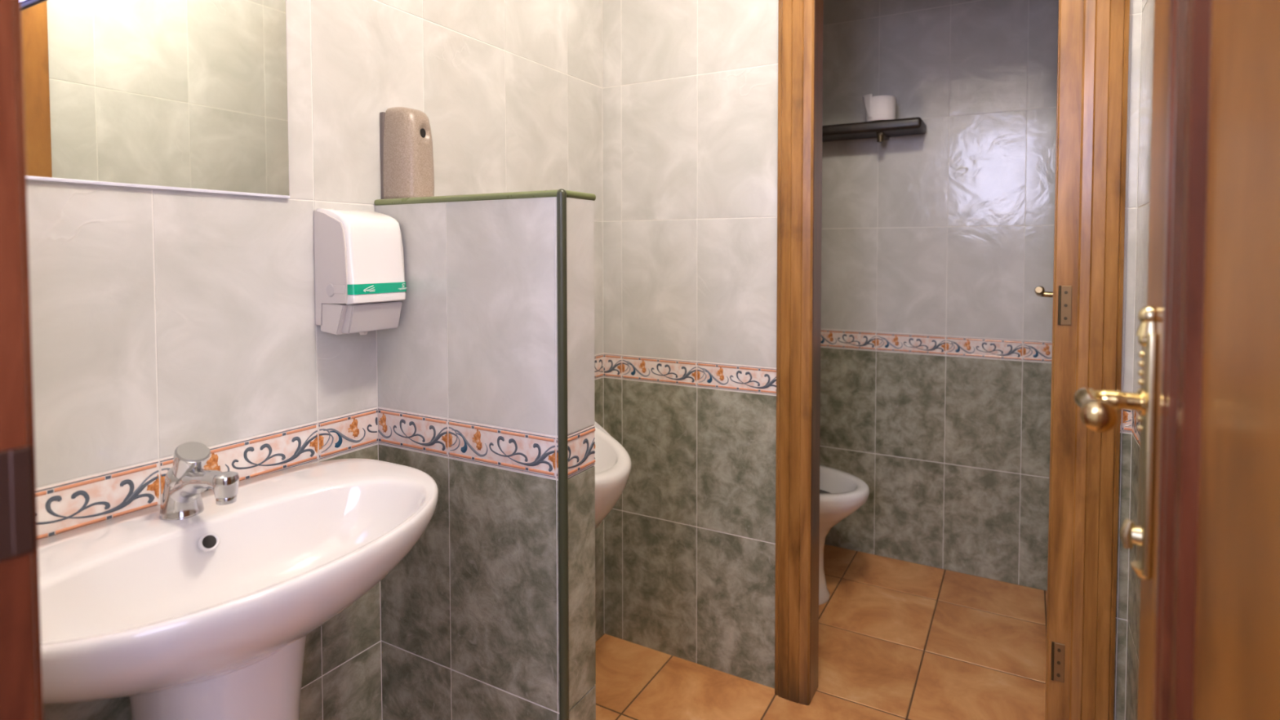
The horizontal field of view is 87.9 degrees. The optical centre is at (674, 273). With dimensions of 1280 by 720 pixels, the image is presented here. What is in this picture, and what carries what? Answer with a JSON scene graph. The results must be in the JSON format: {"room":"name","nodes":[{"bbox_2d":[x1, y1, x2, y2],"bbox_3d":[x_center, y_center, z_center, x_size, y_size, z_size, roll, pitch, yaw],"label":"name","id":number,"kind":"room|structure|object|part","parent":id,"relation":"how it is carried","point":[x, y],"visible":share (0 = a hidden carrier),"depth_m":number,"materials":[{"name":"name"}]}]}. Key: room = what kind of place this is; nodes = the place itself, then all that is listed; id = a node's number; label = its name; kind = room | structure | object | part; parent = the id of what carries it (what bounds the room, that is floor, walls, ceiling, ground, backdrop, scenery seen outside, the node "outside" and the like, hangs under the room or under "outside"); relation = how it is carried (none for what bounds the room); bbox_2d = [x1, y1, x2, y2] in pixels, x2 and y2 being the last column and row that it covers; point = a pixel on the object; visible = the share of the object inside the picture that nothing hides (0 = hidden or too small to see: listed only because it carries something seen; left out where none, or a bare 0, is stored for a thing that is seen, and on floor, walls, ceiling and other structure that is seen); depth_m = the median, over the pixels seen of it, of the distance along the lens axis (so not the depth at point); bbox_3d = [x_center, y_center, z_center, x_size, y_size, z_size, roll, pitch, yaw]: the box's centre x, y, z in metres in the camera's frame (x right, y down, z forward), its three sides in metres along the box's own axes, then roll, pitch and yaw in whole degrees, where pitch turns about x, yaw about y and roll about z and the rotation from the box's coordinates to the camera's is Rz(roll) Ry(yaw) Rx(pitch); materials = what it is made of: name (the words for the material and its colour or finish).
{"room":"public restroom","nodes":[
{"label":"public restroom","id":0,"kind":"room"},
{"bbox_2d":[26,0,604,719],"bbox_3d":[-0.368,-0.069,1.850,0.122,2.470,2.544,1,2,28],"label":"wall","id":1,"kind":"structure","parent":0,"point":[162,320],"depth_m":1.17,"materials":[{"name":"white tile"}]},
{"bbox_2d":[21,0,290,198],"bbox_3d":[-0.785,-0.496,0.915,0.008,0.754,0.507,1,2,28],"label":"mirror","id":2,"kind":"object","parent":1,"relation":"attached to","point":[190,95],"visible":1,"depth_m":0.98,"materials":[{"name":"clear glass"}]},
{"bbox_2d":[20,0,47,10],"bbox_3d":[-0.826,-0.395,0.698,0.130,0.142,0.239,1,2,28],"label":"lamp","id":3,"kind":"object","parent":2,"relation":"attached to","point":[25,4],"visible":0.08,"depth_m":0.81,"materials":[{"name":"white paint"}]},
{"bbox_2d":[313,208,407,334],"bbox_3d":[-0.575,-0.003,1.225,0.102,0.231,0.124,1,2,28],"label":"soap dispenser","id":4,"kind":"object","parent":1,"relation":"attached to","point":[360,283],"visible":1,"depth_m":1.19,"materials":[{"name":"white plastic"}]},
{"bbox_3d":[-0.609,-0.010,1.176,0.089,0.207,0.004,1,2,28],"label":"panel","id":5,"kind":"part","parent":4,"relation":"part of","materials":[{"name":"grey plastic"}]},
{"bbox_3d":[-0.553,-0.014,1.281,0.089,0.207,0.004,1,2,28],"label":"panel","id":6,"kind":"part","parent":4,"relation":"part of","materials":[{"name":"grey plastic"}]},
{"bbox_2d":[594,421,631,528],"bbox_3d":[-0.253,0.315,1.646,0.282,0.737,0.300,1,2,28],"label":"urinal","id":7,"kind":"object","parent":1,"relation":"attached to","point":[613,464],"visible":0.16,"depth_m":1.62,"materials":[{"name":"white ceramic"}]},
{"bbox_2d":[373,188,595,719],"bbox_3d":[-0.364,0.520,1.260,0.464,1.332,0.102,1,2,28],"label":"wall partition","id":8,"kind":"structure","parent":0,"point":[486,374],"depth_m":1.18,"materials":[{"name":"white tile"}]},
{"bbox_2d":[379,106,434,199],"bbox_3d":[-0.528,-0.239,1.331,0.080,0.184,0.085,1,2,28],"label":"air freshener","id":9,"kind":"object","parent":8,"relation":"on","point":[406,154],"visible":0.98,"depth_m":1.30,"materials":[{"name":"beige plastic"}]},
{"bbox_3d":[-0.558,-0.234,1.347,0.010,0.173,0.083,1,2,28],"label":"plate","id":10,"kind":"part","parent":9,"relation":"part of","materials":[{"name":"grey plastic"}]},
{"bbox_3d":[-0.387,-0.136,1.202,0.451,0.013,0.014,1,2,28],"label":"trim","id":11,"kind":"part","parent":8,"relation":"part of","materials":[{"name":"green"}]},
{"bbox_3d":[-0.186,-0.132,1.096,0.017,0.017,0.017,1,2,28],"label":"trim knob","id":12,"kind":"part","parent":8,"relation":"part of","materials":[{"name":"grey"}]},
{"bbox_3d":[-0.186,0.503,1.117,0.016,1.275,0.016,1,2,28],"label":"corner trim","id":13,"kind":"part","parent":8,"relation":"part of","materials":[{"name":"grey"}]},
{"bbox_3d":[-0.165,-0.134,1.136,0.014,0.013,0.088,1,2,28],"label":"trim","id":14,"kind":"part","parent":8,"relation":"part of","materials":[{"name":"green"}]},
{"bbox_2d":[595,544,1047,719],"bbox_3d":[-0.168,1.190,0.544,2.900,0.060,4.734,1,2,28],"label":"floor","id":15,"kind":"structure","parent":0,"point":[899,639],"depth_m":1.90,"materials":[{"name":"brown tile"}]},
{"bbox_2d":[37,458,438,719],"bbox_3d":[-0.586,0.747,0.903,0.404,0.802,0.604,1,2,28],"label":"washbasin","id":16,"kind":"object","parent":15,"relation":"on","point":[209,615],"visible":0.94,"depth_m":0.85,"materials":[{"name":"white ceramic"}]},
{"bbox_2d":[158,441,239,520],"bbox_3d":[-0.663,0.294,0.929,0.156,0.107,0.053,1,2,28],"label":"faucet","id":17,"kind":"object","parent":16,"relation":"on","point":[185,482],"visible":1,"depth_m":0.93,"materials":[{"name":"silver metal"}]},
{"bbox_3d":[-0.688,0.270,0.942,0.056,0.058,0.043,1,2,28],"label":"push handle","id":18,"kind":"part","parent":17,"relation":"part of","materials":[{"name":"silver metal"}]},
{"bbox_2d":[818,465,869,604],"bbox_3d":[0.337,0.709,2.332,0.682,0.785,0.370,1,2,28],"label":"toilet","id":19,"kind":"object","parent":15,"relation":"on","point":[842,493],"visible":0.2,"depth_m":2.21,"materials":[{"name":"white ceramic"}]},
{"bbox_2d":[602,0,1142,719],"bbox_3d":[0.385,-0.064,1.717,1.338,2.470,0.052,1,2,28],"label":"wall","id":20,"kind":"structure","parent":0,"point":[690,87],"depth_m":1.86,"materials":[{"name":"white tile"}]},
{"bbox_2d":[774,0,1129,719],"bbox_3d":[0.757,0.047,1.851,0.753,2.140,0.682,1,2,28],"label":"door frame","id":21,"kind":"structure","parent":20,"relation":"in","point":[1087,293],"depth_m":1.44,"materials":[{"name":"brown wood"}]},
{"bbox_3d":[0.312,0.051,1.716,0.094,2.140,0.028,1,2,28],"label":"casing","id":22,"kind":"part","parent":21,"relation":"part of","materials":[{"name":"brown wood"}]},
{"bbox_3d":[1.095,0.053,1.958,0.059,0.160,0.115,1,2,28],"label":"handle","id":23,"kind":"part","parent":21,"relation":"part of","materials":[{"name":"gold metal"}]},
{"bbox_3d":[0.900,0.061,1.404,0.081,2.140,0.028,1,2,28],"label":"casing","id":24,"kind":"part","parent":21,"relation":"part of","materials":[{"name":"brown wood"}]},
{"bbox_2d":[819,0,1058,591],"bbox_3d":[0.843,-0.092,2.578,1.575,2.470,0.122,1,2,28],"label":"wall","id":25,"kind":"structure","parent":0,"point":[937,244],"depth_m":2.44,"materials":[{"name":"white tile"}]},
{"bbox_2d":[822,116,926,142],"bbox_3d":[0.557,-0.522,2.564,0.770,0.073,0.150,1,2,28],"label":"shelf","id":26,"kind":"object","parent":25,"relation":"attached to","point":[882,130],"visible":0.53,"depth_m":2.41,"materials":[{"name":"black wood"}]},
{"bbox_2d":[862,93,896,121],"bbox_3d":[0.753,-0.604,2.421,0.107,0.102,0.104,-1,2,-24],"label":"toilet roll","id":27,"kind":"object","parent":26,"relation":"on","point":[878,108],"visible":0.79,"depth_m":2.38,"materials":[{"name":"white paper"}]},
{"bbox_2d":[1124,0,1155,719],"bbox_3d":[0.894,-0.044,1.129,0.122,2.470,2.634,1,2,28],"label":"wall","id":28,"kind":"structure","parent":0,"point":[1148,6],"depth_m":1.32,"materials":[{"name":"white tile"}]},
{"bbox_2d":[0,0,1279,719],"bbox_3d":[-0.056,0.111,0.494,0.859,2.100,0.814,1,2,28],"label":"door","id":29,"kind":"structure","parent":28,"relation":"in","point":[1206,535],"depth_m":0.44,"materials":[{"name":"brown wood"}]},
{"bbox_3d":[-0.456,0.155,0.423,0.002,0.073,0.070,1,2,28],"label":"strike plate","id":30,"kind":"part","parent":29,"relation":"part of","materials":[{"name":"brown metal"}]},
{"bbox_3d":[-0.492,0.111,0.484,0.098,2.100,0.008,1,2,28],"label":"casing","id":31,"kind":"part","parent":29,"relation":"part of","materials":[{"name":"brown wood"}]},
{"bbox_3d":[0.408,0.123,0.614,0.062,0.030,0.100,1,2,28],"label":"lever handle","id":32,"kind":"part","parent":29,"relation":"part of","materials":[{"name":"gold metal"}]},
{"bbox_3d":[0.452,0.161,0.632,0.023,0.260,0.038,1,2,28],"label":"handle plate","id":33,"kind":"part","parent":29,"relation":"part of","materials":[{"name":"gold metal"}]},
{"bbox_3d":[0.297,0.136,0.346,0.014,1.740,0.412,1,2,28],"label":"panel moulding","id":34,"kind":"part","parent":29,"relation":"part of","materials":[{"name":"brown wood"}]},
{"bbox_3d":[0.302,0.136,0.344,0.002,1.582,0.254,1,2,28],"label":"panel","id":35,"kind":"part","parent":29,"relation":"part of","materials":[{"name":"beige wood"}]}
]}

